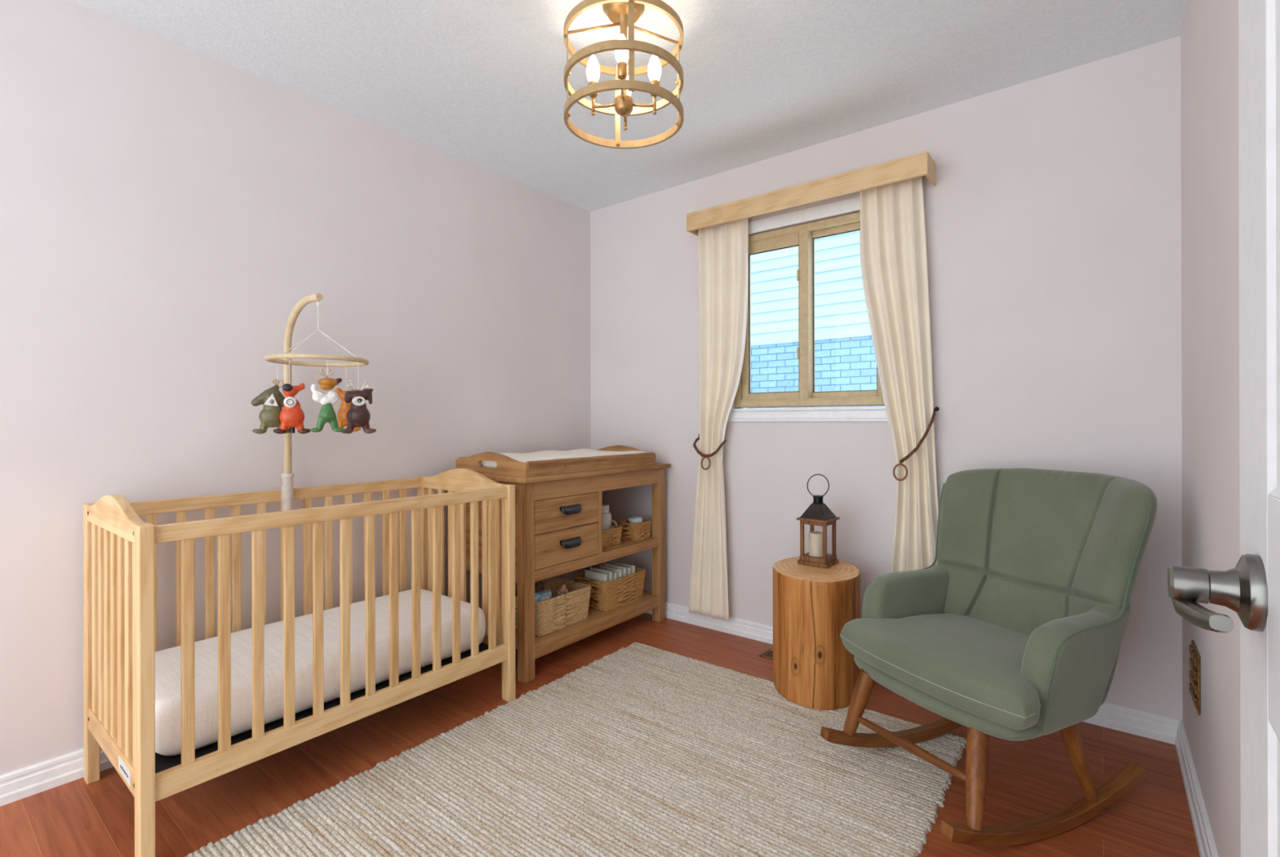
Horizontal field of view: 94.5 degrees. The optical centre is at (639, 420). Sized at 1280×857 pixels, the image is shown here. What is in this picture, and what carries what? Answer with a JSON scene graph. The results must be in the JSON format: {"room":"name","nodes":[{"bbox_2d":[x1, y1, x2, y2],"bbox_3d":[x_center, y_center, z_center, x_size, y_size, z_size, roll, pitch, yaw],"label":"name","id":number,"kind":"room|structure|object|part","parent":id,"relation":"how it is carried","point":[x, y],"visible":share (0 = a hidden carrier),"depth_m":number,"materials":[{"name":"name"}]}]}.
{"room":"bedroom","nodes":[
{"label":"bedroom","id":0,"kind":"room"},
{"bbox_2d":[0,0,591,775],"bbox_3d":[-1.661,-0.099,2.095,0.100,2.440,4.254,0,0,38],"label":"wall","id":1,"kind":"structure","parent":0,"point":[167,208],"depth_m":2.15,"materials":[{"name":"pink paint"}]},
{"bbox_2d":[0,746,113,806],"bbox_3d":[-1.611,1.080,2.058,0.020,0.082,4.254,0,0,38],"label":"baseboard","id":2,"kind":"structure","parent":1,"relation":"attached to","point":[28,781],"depth_m":1.80,"materials":[{"name":"white paint"}]},
{"bbox_2d":[0,613,1199,856],"bbox_3d":[-0.484,1.159,1.272,2.964,0.080,4.404,0,0,38],"label":"floor","id":3,"kind":"structure","parent":0,"point":[1028,780],"depth_m":1.82,"materials":[{"name":"red laminate"}]},
{"bbox_2d":[83,468,515,856],"bbox_3d":[-1.121,0.663,2.112,0.660,0.913,1.176,0,0,38],"label":"crib","id":4,"kind":"object","parent":3,"relation":"on","point":[120,587],"visible":0.9,"depth_m":1.81,"materials":[{"name":"brown wood"}]},
{"bbox_3d":[-1.714,0.690,1.849,0.050,0.862,0.031,0,0,38],"label":"post","id":5,"kind":"part","parent":4,"relation":"part of","materials":[{"name":"brown wood"}]},
{"bbox_3d":[-1.473,0.917,1.661,0.560,0.064,0.025,0,0,38],"label":"rail","id":6,"kind":"part","parent":4,"relation":"part of","materials":[{"name":"brown wood"}]},
{"bbox_3d":[-1.475,0.258,1.661,0.560,0.101,0.025,0,0,38],"label":"panel","id":7,"kind":"part","parent":4,"relation":"part of","materials":[{"name":"brown wood"}]},
{"bbox_3d":[-1.347,0.913,1.546,0.120,0.038,0.002,0,0,38],"label":"label plate","id":8,"kind":"part","parent":4,"relation":"part of","materials":[{"name":"paper"}]},
{"bbox_3d":[-1.233,0.689,1.473,0.050,0.862,0.031,0,0,38],"label":"post","id":9,"kind":"part","parent":4,"relation":"part of","materials":[{"name":"brown wood"}]},
{"bbox_3d":[-1.361,0.286,2.299,0.024,0.043,1.114,0,0,38],"label":"rail","id":10,"kind":"part","parent":4,"relation":"part of","materials":[{"name":"brown wood"}]},
{"bbox_2d":[264,293,368,511],"bbox_3d":[-1.168,-0.056,2.156,0.333,0.811,0.361,0,0,-18],"label":"mobile","id":11,"kind":"object","parent":4,"relation":"attached to","point":[287,477],"visible":0.98,"depth_m":2.24,"materials":[{"name":"brown wood"}]},
{"bbox_2d":[251,363,289,434],"bbox_3d":[-1.331,-0.085,2.139,0.126,0.264,0.059,0,0,-29],"label":"toy","id":12,"kind":"object","parent":11,"relation":"hanging from","point":[272,399],"visible":0.82,"depth_m":2.12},
{"bbox_2d":[251,385,285,407],"bbox_3d":[-1.333,-0.084,2.142,0.126,0.093,0.047,0,0,-29],"label":"hood","id":13,"kind":"object","parent":12,"relation":"attached to","point":[272,397],"depth_m":2.12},
{"bbox_2d":[272,360,310,434],"bbox_3d":[-1.251,-0.086,2.127,0.118,0.264,0.059,0,0,-29],"label":"toy","id":14,"kind":"object","parent":11,"relation":"hanging from","point":[291,416],"visible":1,"depth_m":2.11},
{"bbox_3d":[-1.257,-0.123,2.201,0.240,0.676,0.030,0,0,34],"label":"arm","id":15,"kind":"part","parent":11,"relation":"part of","materials":[{"name":"brown wood"}]},
{"bbox_2d":[310,359,344,432],"bbox_3d":[-1.066,-0.091,2.017,0.103,0.259,0.050,0,0,-29],"label":"toy","id":16,"kind":"object","parent":11,"relation":"hanging from","point":[326,414],"visible":1,"depth_m":2.00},
{"bbox_2d":[331,367,360,431],"bbox_3d":[-1.141,-0.088,2.299,0.103,0.260,0.055,0,0,-29],"label":"toy","id":17,"kind":"object","parent":11,"relation":"hanging from","point":[342,422],"visible":0.56,"depth_m":2.28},
{"bbox_2d":[341,379,376,434],"bbox_3d":[-1.009,-0.086,2.120,0.118,0.264,0.062,0,0,-29],"label":"toy","id":18,"kind":"object","parent":11,"relation":"hanging from","point":[357,415],"visible":0.98,"depth_m":2.10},
{"bbox_2d":[344,388,373,404],"bbox_3d":[-1.009,-0.089,2.124,0.094,0.058,0.043,0,0,-29],"label":"hood","id":19,"kind":"object","parent":18,"relation":"attached to","point":[357,397],"depth_m":2.10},
{"bbox_2d":[155,589,485,755],"bbox_3d":[-1.126,0.824,2.113,0.530,0.167,1.090,0,0,38],"label":"mattress","id":20,"kind":"object","parent":4,"relation":"on","point":[167,661],"visible":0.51,"depth_m":1.89,"materials":[{"name":"fabric"}]},
{"bbox_3d":[-1.121,0.920,2.112,0.570,0.020,1.086,0,0,38],"label":"mattress","id":21,"kind":"part","parent":4,"relation":"part of","materials":[{"name":"white fabric"}]},
{"bbox_3d":[-0.881,0.285,1.923,0.024,0.043,1.114,0,0,38],"label":"rail","id":22,"kind":"part","parent":4,"relation":"part of","materials":[{"name":"brown wood"}]},
{"bbox_3d":[-0.879,0.922,1.923,0.024,0.061,1.114,0,0,38],"label":"rail","id":23,"kind":"part","parent":4,"relation":"part of","materials":[{"name":"brown wood"}]},
{"bbox_3d":[-1.009,0.689,2.751,0.050,0.862,0.031,0,0,38],"label":"post","id":24,"kind":"part","parent":4,"relation":"part of","materials":[{"name":"brown wood"}]},
{"bbox_3d":[-0.769,0.257,2.563,0.560,0.101,0.025,0,0,38],"label":"panel","id":25,"kind":"part","parent":4,"relation":"part of","materials":[{"name":"brown wood"}]},
{"bbox_3d":[-0.768,0.915,2.563,0.560,0.064,0.025,0,0,38],"label":"rail","id":26,"kind":"part","parent":4,"relation":"part of","materials":[{"name":"brown wood"}]},
{"bbox_3d":[-0.528,0.688,2.375,0.050,0.862,0.031,0,0,38],"label":"post","id":27,"kind":"part","parent":4,"relation":"part of","materials":[{"name":"brown wood"}]},
{"bbox_2d":[441,462,671,683],"bbox_3d":[-0.391,0.680,3.091,0.603,0.877,1.070,0,0,38],"label":"table","id":28,"kind":"object","parent":3,"relation":"on","point":[558,517],"visible":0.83,"depth_m":2.73,"materials":[{"name":"brown wood"}]},
{"bbox_3d":[-0.896,0.693,2.869,0.052,0.853,0.056,0,0,38],"label":"leg","id":29,"kind":"part","parent":28,"relation":"part of","materials":[{"name":"brown wood"}]},
{"bbox_3d":[-0.702,0.306,2.702,0.461,0.081,0.024,0,0,38],"label":"rail","id":30,"kind":"part","parent":28,"relation":"part of","materials":[{"name":"brown wood"}]},
{"bbox_3d":[-0.702,0.523,2.700,0.461,0.352,0.020,0,0,38],"label":"panel","id":31,"kind":"part","parent":28,"relation":"part of","materials":[{"name":"brown wood"}]},
{"bbox_3d":[-0.492,0.692,2.553,0.052,0.853,0.056,0,0,38],"label":"leg","id":32,"kind":"part","parent":28,"relation":"part of","materials":[{"name":"brown wood"}]},
{"bbox_2d":[515,577,591,636],"bbox_3d":[-0.442,0.890,2.850,0.261,0.160,0.363,0,0,38],"label":"woven basket","id":33,"kind":"object","parent":28,"relation":"on","point":[556,613],"visible":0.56,"depth_m":2.78,"materials":[{"name":"beige wicker"}]},
{"bbox_2d":[534,581,543,592],"bbox_3d":[-0.511,0.849,2.794,0.056,0.156,0.130,0,0,38],"label":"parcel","id":34,"kind":"object","parent":33,"relation":"in","point":[539,586],"visible":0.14,"depth_m":2.80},
{"bbox_2d":[534,589,551,601],"bbox_3d":[-0.462,0.864,2.740,0.063,0.144,0.116,0,0,38],"label":"packet","id":35,"kind":"object","parent":33,"relation":"in","point":[540,596],"visible":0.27,"depth_m":2.72,"materials":[{"name":"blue plastic"}]},
{"bbox_2d":[556,584,568,596],"bbox_3d":[-0.382,0.857,2.878,0.052,0.145,0.099,0,0,-23],"label":"baby bottle","id":36,"kind":"object","parent":33,"relation":"in","point":[562,590],"visible":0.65,"depth_m":2.84,"materials":[{"name":"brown plastic"}]},
{"bbox_2d":[455,444,655,477],"bbox_3d":[-0.399,0.191,3.055,0.507,0.101,0.934,0,0,38],"label":"tray","id":37,"kind":"object","parent":28,"relation":"on","point":[506,465],"visible":0.81,"depth_m":2.75,"materials":[{"name":"brown wood"}]},
{"bbox_3d":[-0.682,0.192,2.694,0.506,0.101,0.016,0,0,38],"label":"panel","id":38,"kind":"part","parent":37,"relation":"part of","materials":[{"name":"brown wood"}]},
{"bbox_2d":[480,448,647,467],"bbox_3d":[-0.399,0.199,3.056,0.464,0.076,0.870,0,0,38],"label":"changing pad","id":39,"kind":"object","parent":37,"relation":"in","point":[543,455],"visible":0.44,"depth_m":2.98,"materials":[{"name":"white fabric"}]},
{"bbox_3d":[-0.206,0.207,2.905,0.016,0.067,0.902,0,0,38],"label":"panel","id":40,"kind":"part","parent":37,"relation":"part of","materials":[{"name":"brown wood"}]},
{"bbox_3d":[-0.117,0.190,3.417,0.506,0.101,0.016,0,0,38],"label":"panel","id":41,"kind":"part","parent":37,"relation":"part of","materials":[{"name":"brown wood"}]},
{"bbox_3d":[-0.515,0.573,2.869,0.472,0.150,0.408,0,0,38],"label":"drawer","id":42,"kind":"part","parent":28,"relation":"part of","materials":[{"name":"brown wood"}]},
{"bbox_3d":[-0.515,0.422,2.869,0.472,0.146,0.408,0,0,38],"label":"drawer","id":43,"kind":"part","parent":28,"relation":"part of","materials":[{"name":"brown wood"}]},
{"bbox_3d":[-0.313,0.409,2.724,0.025,0.037,0.130,0,0,38],"label":"handle","id":44,"kind":"part","parent":28,"relation":"part of","materials":[{"name":"black metal"}]},
{"bbox_3d":[-0.313,0.562,2.724,0.025,0.037,0.130,0,0,38],"label":"handle","id":45,"kind":"part","parent":28,"relation":"part of","materials":[{"name":"black metal"}]},
{"bbox_2d":[515,590,658,659],"bbox_3d":[-0.395,1.001,3.091,0.558,0.062,1.000,0,0,38],"label":"shelf","id":46,"kind":"object","parent":28,"relation":"attached to","point":[597,621],"depth_m":2.84,"materials":[{"name":"brown wood"}]},
{"bbox_3d":[-0.301,0.692,3.630,0.052,0.853,0.056,0,0,38],"label":"leg","id":47,"kind":"part","parent":28,"relation":"part of","materials":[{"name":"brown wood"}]},
{"bbox_2d":[534,535,658,582],"bbox_3d":[-0.396,0.674,3.091,0.558,0.048,1.000,0,0,38],"label":"shelf","id":48,"kind":"object","parent":28,"relation":"attached to","point":[627,547],"depth_m":2.87,"materials":[{"name":"brown wood"}]},
{"bbox_2d":[574,564,645,611],"bbox_3d":[-0.157,0.892,3.181,0.240,0.156,0.346,0,0,38],"label":"woven basket","id":49,"kind":"object","parent":28,"relation":"on","point":[613,594],"visible":0.74,"depth_m":3.06,"materials":[{"name":"brown wicker"}]},
{"bbox_2d":[584,569,607,582],"bbox_3d":[-0.230,0.863,3.088,0.156,0.150,0.036,0,0,38],"label":"diaper","id":50,"kind":"object","parent":49,"relation":"in","point":[591,575],"visible":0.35,"depth_m":3.07,"materials":[{"name":"fabric"}]},
{"bbox_2d":[589,567,612,582],"bbox_3d":[-0.207,0.858,3.118,0.156,0.150,0.036,0,0,38],"label":"diaper","id":51,"kind":"object","parent":49,"relation":"in","point":[609,573],"visible":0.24,"depth_m":3.09,"materials":[{"name":"fabric"}]},
{"bbox_2d":[596,568,617,580],"bbox_3d":[-0.183,0.868,3.148,0.156,0.150,0.036,0,0,38],"label":"diaper","id":52,"kind":"object","parent":49,"relation":"in","point":[614,574],"visible":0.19,"depth_m":3.10,"materials":[{"name":"fabric"}]},
{"bbox_2d":[599,565,622,578],"bbox_3d":[-0.160,0.863,3.178,0.156,0.150,0.036,0,0,38],"label":"diaper","id":53,"kind":"object","parent":49,"relation":"in","point":[618,571],"visible":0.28,"depth_m":3.15,"materials":[{"name":"fabric"}]},
{"bbox_2d":[604,563,626,577],"bbox_3d":[-0.136,0.858,3.208,0.156,0.150,0.036,0,0,38],"label":"diaper","id":54,"kind":"object","parent":49,"relation":"in","point":[623,569],"visible":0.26,"depth_m":3.18,"materials":[{"name":"fabric"}]},
{"bbox_2d":[610,564,631,575],"bbox_3d":[-0.113,0.868,3.238,0.156,0.150,0.036,0,0,38],"label":"diaper","id":55,"kind":"object","parent":49,"relation":"in","point":[628,569],"visible":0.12,"depth_m":3.19,"materials":[{"name":"fabric"}]},
{"bbox_2d":[613,561,635,573],"bbox_3d":[-0.090,0.862,3.268,0.156,0.150,0.036,0,0,38],"label":"diaper","id":56,"kind":"object","parent":49,"relation":"in","point":[632,567],"visible":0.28,"depth_m":3.24,"materials":[{"name":"fabric"}]},
{"bbox_2d":[602,520,622,548],"bbox_3d":[-0.209,0.590,3.116,0.174,0.119,0.179,0,0,38],"label":"woven basket","id":57,"kind":"object","parent":28,"relation":"on","point":[611,537],"visible":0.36,"depth_m":3.07,"materials":[{"name":"brown wicker"}]},
{"bbox_2d":[602,504,611,530],"bbox_3d":[-0.196,0.547,3.182,0.084,0.190,0.084,0,0,38],"label":"lotion bottle","id":58,"kind":"object","parent":57,"relation":"in","point":[606,516],"visible":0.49,"depth_m":3.15,"materials":[{"name":"white plastic"}]},
{"bbox_2d":[618,520,651,541],"bbox_3d":[-0.028,0.603,3.283,0.134,0.094,0.145,0,0,38],"label":"woven basket","id":59,"kind":"object","parent":28,"relation":"on","point":[631,531],"visible":0.88,"depth_m":3.23,"materials":[{"name":"brown wicker"}]},
{"bbox_2d":[628,516,643,524],"bbox_3d":[-0.024,0.587,3.288,0.080,0.109,0.080,0,0,38],"label":"tub","id":60,"kind":"object","parent":59,"relation":"in","point":[635,520],"visible":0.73,"depth_m":3.26,"materials":[{"name":"white plastic"}]},
{"bbox_3d":[0.103,0.691,3.314,0.052,0.853,0.056,0,0,38],"label":"leg","id":61,"kind":"part","parent":28,"relation":"part of","materials":[{"name":"brown wood"}]},
{"bbox_2d":[184,641,966,856],"bbox_3d":[-0.122,1.111,1.649,1.501,0.013,2.208,0,0,38],"label":"area rug","id":62,"kind":"object","parent":3,"relation":"on","point":[638,750],"visible":0.97,"depth_m":1.80,"materials":[{"name":"fabric"}]},
{"bbox_2d":[759,648,773,659],"bbox_3d":[0.703,1.113,2.759,0.275,0.005,0.100,0,0,38],"label":"floor vent","id":63,"kind":"object","parent":3,"relation":"in","point":[768,654],"visible":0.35,"depth_m":2.81,"materials":[{"name":"brown metal"}]},
{"bbox_2d":[773,556,860,710],"bbox_3d":[0.734,0.860,2.472,0.351,0.493,0.431,0,0,16],"label":"side table","id":64,"kind":"object","parent":3,"relation":"on","point":[813,668],"visible":0.84,"depth_m":2.29,"materials":[{"name":"brown wood"}]},
{"bbox_2d":[795,474,839,568],"bbox_3d":[0.767,0.420,2.546,0.138,0.384,0.138,0,0,40],"label":"candle lantern","id":65,"kind":"object","parent":64,"relation":"on","point":[818,513],"visible":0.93,"depth_m":2.52,"materials":[{"name":"brown wood"}]},
{"bbox_3d":[0.697,0.507,2.540,0.014,0.144,0.014,0,0,40],"label":"corner post","id":66,"kind":"part","parent":65,"relation":"part of","materials":[{"name":"brown wood"}]},
{"bbox_3d":[0.761,0.507,2.616,0.014,0.144,0.014,0,0,40],"label":"corner post","id":67,"kind":"part","parent":65,"relation":"part of","materials":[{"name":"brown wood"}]},
{"bbox_2d":[808,531,822,556],"bbox_3d":[0.760,0.526,2.546,0.064,0.103,0.064,0,0,38],"label":"pillar candle","id":68,"kind":"object","parent":65,"relation":"in","point":[815,538],"visible":0.9,"depth_m":2.52,"materials":[{"name":"beige wax"}]},
{"bbox_3d":[0.767,0.433,2.546,0.114,0.016,0.114,0,0,40],"label":"rail","id":69,"kind":"part","parent":65,"relation":"part of","materials":[{"name":"brown wood"}]},
{"bbox_3d":[0.767,0.420,2.546,0.138,0.009,0.138,0,0,40],"label":"cornice","id":70,"kind":"part","parent":65,"relation":"part of","materials":[{"name":"brown wood"}]},
{"bbox_3d":[0.773,0.507,2.475,0.014,0.144,0.014,0,0,40],"label":"corner post","id":71,"kind":"part","parent":65,"relation":"part of","materials":[{"name":"brown wood"}]},
{"bbox_3d":[0.838,0.506,2.552,0.014,0.144,0.014,0,0,40],"label":"corner post","id":72,"kind":"part","parent":65,"relation":"part of","materials":[{"name":"brown wood"}]},
{"bbox_2d":[820,467,1156,846],"bbox_3d":[1.077,0.643,1.889,0.940,0.941,0.694,0,0,-25],"label":"rocking chair","id":73,"kind":"object","parent":3,"relation":"on","point":[1015,632],"visible":1,"depth_m":1.81,"materials":[{"name":"green fabric"}]},
{"bbox_3d":[0.720,0.925,1.937,0.107,0.218,0.052,0,0,3],"label":"leg","id":74,"kind":"part","parent":73,"relation":"part of","materials":[{"name":"brown wood"}]},
{"bbox_3d":[0.989,0.658,2.145,0.432,0.345,0.108,0,0,-25],"label":"armrest","id":75,"kind":"part","parent":73,"relation":"part of","materials":[{"name":"green fabric"}]},
{"bbox_2d":[840,613,1039,729],"bbox_3d":[1.052,0.739,1.871,0.570,0.129,0.636,0,0,-25],"label":"seat cushion","id":76,"kind":"object","parent":73,"relation":"on","point":[965,668],"depth_m":1.74,"materials":[{"name":"green fabric"}]},
{"bbox_3d":[0.992,0.813,1.843,0.432,0.054,0.592,0,0,-25],"label":"seat frame","id":77,"kind":"part","parent":73,"relation":"part of","materials":[{"name":"green fabric"}]},
{"bbox_3d":[0.889,0.929,1.562,0.052,0.238,0.167,0,0,33],"label":"leg","id":78,"kind":"part","parent":73,"relation":"part of","materials":[{"name":"brown wood"}]},
{"bbox_3d":[1.329,0.492,2.000,0.369,0.639,0.675,0,0,-25],"label":"backrest","id":79,"kind":"part","parent":73,"relation":"part of","materials":[{"name":"green fabric"}]},
{"bbox_3d":[1.221,0.657,1.647,0.432,0.345,0.108,0,0,-25],"label":"armrest","id":80,"kind":"part","parent":73,"relation":"part of","materials":[{"name":"green fabric"}]},
{"bbox_3d":[1.225,0.940,1.658,0.127,0.266,0.046,0,0,-8],"label":"leg","id":81,"kind":"part","parent":73,"relation":"part of","materials":[{"name":"brown wood"}]},
{"bbox_2d":[69,0,1187,211],"bbox_3d":[-0.490,-1.361,1.272,2.964,0.080,4.404,0,0,38],"label":"ceiling","id":82,"kind":"structure","parent":0,"point":[480,83],"depth_m":2.18,"materials":[{"name":"paint"}]},
{"bbox_2d":[563,0,683,148],"bbox_3d":[-0.052,-1.137,1.885,0.380,0.370,0.380,0,0,38],"label":"ceiling light","id":83,"kind":"object","parent":82,"relation":"attached to","point":[623,13],"visible":1,"depth_m":1.86,"materials":[{"name":"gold metal"}]},
{"bbox_2d":[587,80,598,97],"bbox_3d":[-0.149,-1.058,1.888,0.034,0.042,0.034,0,0,38],"label":"socket","id":84,"kind":"object","parent":83,"relation":"attached to","point":[590,82],"depth_m":1.88,"materials":[{"name":"gold metal"}]},
{"bbox_3d":[-0.150,-1.122,1.888,0.043,0.096,0.043,0,0,38],"label":"bulb","id":85,"kind":"part","parent":83,"relation":"part of","materials":[{"name":"white glass"}]},
{"bbox_3d":[-0.140,-1.244,1.872,0.180,0.054,0.008,0,0,-8],"label":"cross rod","id":86,"kind":"part","parent":83,"relation":"part of","materials":[{"name":"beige metal"}]},
{"bbox_3d":[-0.113,-1.011,1.887,0.085,0.073,0.011,0,0,2],"label":"arm","id":87,"kind":"part","parent":83,"relation":"part of","materials":[{"name":"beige metal"}]},
{"bbox_3d":[-0.054,-1.123,1.787,0.043,0.096,0.043,0,0,38],"label":"bulb","id":88,"kind":"part","parent":83,"relation":"part of","materials":[{"name":"white glass"}]},
{"bbox_2d":[616,61,627,79],"bbox_3d":[-0.054,-1.058,1.787,0.034,0.042,0.034,0,0,38],"label":"socket","id":89,"kind":"object","parent":83,"relation":"attached to","point":[621,67],"depth_m":1.77,"materials":[{"name":"gold metal"}]},
{"bbox_3d":[-0.053,-1.011,1.824,0.012,0.073,0.085,0,0,2],"label":"arm","id":90,"kind":"part","parent":83,"relation":"part of","materials":[{"name":"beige metal"}]},
{"bbox_3d":[-0.052,-1.150,1.885,0.040,0.275,0.040,0,0,38],"label":"stem","id":91,"kind":"part","parent":83,"relation":"part of","materials":[{"name":"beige metal"}]},
{"bbox_3d":[-0.049,-1.123,1.983,0.043,0.096,0.043,0,0,38],"label":"bulb","id":92,"kind":"part","parent":83,"relation":"part of","materials":[{"name":"white"}]},
{"bbox_3d":[-0.049,-1.011,1.947,0.012,0.073,0.085,0,0,0],"label":"arm","id":93,"kind":"part","parent":83,"relation":"part of","materials":[{"name":"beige metal"}]},
{"bbox_3d":[0.010,-1.011,1.884,0.085,0.073,0.011,0,0,2],"label":"arm","id":94,"kind":"part","parent":83,"relation":"part of","materials":[{"name":"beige metal"}]},
{"bbox_3d":[0.036,-1.244,1.899,0.180,0.055,0.008,0,0,-8],"label":"cross rod","id":95,"kind":"part","parent":83,"relation":"part of","materials":[{"name":"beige metal"}]},
{"bbox_2d":[649,79,659,97],"bbox_3d":[0.046,-1.059,1.883,0.034,0.042,0.034,0,0,38],"label":"socket","id":96,"kind":"object","parent":83,"relation":"attached to","point":[655,82],"depth_m":1.87,"materials":[{"name":"gold metal"}]},
{"bbox_3d":[0.046,-1.123,1.883,0.043,0.096,0.043,0,0,38],"label":"bulb","id":97,"kind":"part","parent":83,"relation":"part of","materials":[{"name":"white glass"}]},
{"bbox_2d":[590,35,1182,719],"bbox_3d":[0.823,-0.104,2.947,2.964,2.440,0.150,0,0,38],"label":"wall","id":98,"kind":"structure","parent":0,"point":[1053,210],"depth_m":2.39,"materials":[{"name":"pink paint"}]},
{"bbox_2d":[731,196,859,408],"bbox_3d":[0.799,-0.544,2.864,0.887,0.960,0.010,0,0,38],"label":"window frame","id":99,"kind":"structure","parent":98,"relation":"attached to","point":[850,205],"depth_m":2.86,"materials":[{"name":"white paint"}]},
{"bbox_2d":[727,406,888,422],"bbox_3d":[0.806,-0.030,2.872,0.887,0.068,0.050,0,0,38],"label":"sill","id":100,"kind":"structure","parent":98,"relation":"attached to","point":[848,414],"depth_m":2.84,"materials":[{"name":"white paint"}]},
{"bbox_2d":[735,212,884,408],"bbox_3d":[0.828,-0.514,2.901,0.775,0.888,0.096,0,0,38],"label":"window","id":101,"kind":"structure","parent":98,"relation":"in","point":[803,237],"depth_m":2.89,"materials":[{"name":"beige wood"}]},
{"bbox_3d":[0.680,-0.513,2.999,0.352,0.822,0.032,0,0,38],"label":"sash","id":102,"kind":"part","parent":101,"relation":"part of","materials":[{"name":"beige plastic"}]},
{"bbox_3d":[0.974,-0.516,2.814,0.374,0.827,0.032,0,0,38],"label":"sash","id":103,"kind":"part","parent":101,"relation":"part of","materials":[{"name":"clear glass"}]},
{"bbox_2d":[686,151,936,235],"bbox_3d":[0.750,-1.042,2.806,1.164,0.092,0.158,0,0,38],"label":"pelmet","id":104,"kind":"object","parent":98,"relation":"attached to","point":[922,164],"visible":0.91,"depth_m":2.66,"materials":[{"name":"brown wood"}]},
{"bbox_2d":[688,217,748,621],"bbox_3d":[0.406,-0.009,3.095,0.360,2.089,0.050,0,0,38],"label":"curtain","id":105,"kind":"object","parent":104,"relation":"hanging from","point":[722,248],"visible":0.96,"depth_m":3.10,"materials":[{"name":"beige fabric"}]},
{"bbox_2d":[693,433,725,470],"bbox_3d":[0.370,0.156,3.121,0.175,0.197,0.134,0,0,38],"label":"tieback","id":106,"kind":"object","parent":105,"relation":"attached to","point":[722,444],"visible":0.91,"depth_m":3.07,"materials":[{"name":"brown fabric"}]},
{"bbox_3d":[0.369,0.133,3.119,0.174,0.117,0.118,0,0,38],"label":"cord","id":107,"kind":"part","parent":106,"relation":"part of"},
{"bbox_3d":[0.369,0.130,3.121,0.174,0.121,0.121,0,0,38],"label":"cord","id":108,"kind":"part","parent":106,"relation":"part of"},
{"bbox_2d":[859,176,938,573],"bbox_3d":[1.125,-0.011,2.530,0.362,2.089,0.052,0,0,38],"label":"curtain","id":109,"kind":"object","parent":104,"relation":"hanging from","point":[893,242],"visible":0.74,"depth_m":2.52,"materials":[{"name":"beige fabric"}]},
{"bbox_2d":[645,602,1180,744],"bbox_3d":[0.773,1.075,2.880,2.764,0.082,0.020,0,0,38],"label":"baseboard","id":110,"kind":"structure","parent":98,"relation":"attached to","point":[1148,725],"depth_m":2.16,"materials":[{"name":"white paint"}]},
{"bbox_2d":[893,407,939,480],"bbox_3d":[1.170,0.096,2.467,0.202,0.311,0.083,0,0,-5],"label":"tieback","id":111,"kind":"object","parent":98,"relation":"attached to","point":[936,409],"visible":1,"depth_m":2.46,"materials":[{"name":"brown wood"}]},
{"bbox_3d":[1.157,0.074,2.456,0.143,0.211,0.050,0,0,8],"label":"cord","id":112,"kind":"part","parent":111,"relation":"part of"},
{"bbox_3d":[1.160,0.069,2.452,0.145,0.209,0.052,0,0,5],"label":"cord","id":113,"kind":"part","parent":111,"relation":"part of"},
{"bbox_2d":[1180,0,1240,856],"bbox_3d":[0.595,-0.104,0.331,0.100,2.440,4.254,0,0,38],"label":"wall","id":114,"kind":"structure","parent":0,"point":[1210,97],"depth_m":1.46,"materials":[{"name":"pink paint"}]},
{"bbox_2d":[1189,640,1200,715],"bbox_3d":[1.611,0.741,1.718,0.011,0.165,0.160,0,0,38],"label":"wall plate","id":115,"kind":"object","parent":114,"relation":"attached to","point":[1195,659],"visible":1,"depth_m":1.67,"materials":[{"name":"gold metal"}]},
{"bbox_2d":[1174,720,1218,856],"bbox_3d":[1.043,1.074,0.998,0.020,0.082,2.654,0,0,38],"label":"baseboard","id":116,"kind":"structure","parent":114,"relation":"attached to","point":[1206,843],"depth_m":1.66,"materials":[{"name":"white paint"}]},
{"bbox_2d":[1167,0,1279,856],"bbox_3d":[0.316,0.096,0.248,0.101,2.018,0.772,0,0,38],"label":"door","id":117,"kind":"structure","parent":114,"relation":"in","point":[1251,588],"depth_m":0.48,"materials":[{"name":"paint"}]},
{"bbox_3d":[0.448,0.150,0.474,0.014,0.033,0.101,0,0,29],"label":"lever","id":118,"kind":"part","parent":117,"relation":"part of","materials":[{"name":"silver metal"}]},
{"bbox_3d":[0.480,0.139,0.496,0.055,0.061,0.061,0,0,38],"label":"handle","id":119,"kind":"part","parent":117,"relation":"part of","materials":[{"name":"silver metal"}]},
{"bbox_3d":[0.332,-0.358,0.237,0.032,0.838,0.538,0,0,38],"label":"panel","id":120,"kind":"part","parent":117,"relation":"part of","materials":[{"name":"paint"}]},
{"bbox_3d":[0.334,0.554,0.237,0.032,0.653,0.538,0,0,38],"label":"panel","id":121,"kind":"part","parent":117,"relation":"part of","materials":[{"name":"paint"}]},
{"label":"outside","id":122,"kind":"structure","parent":0,"visible":0},
{"bbox_2d":[750,230,884,408],"bbox_3d":[1.943,-0.632,6.140,9.500,5.489,0.130,0,0,38],"label":"neighbouring house","id":123,"kind":"structure","parent":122,"point":[845,359],"depth_m":6.14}
]}

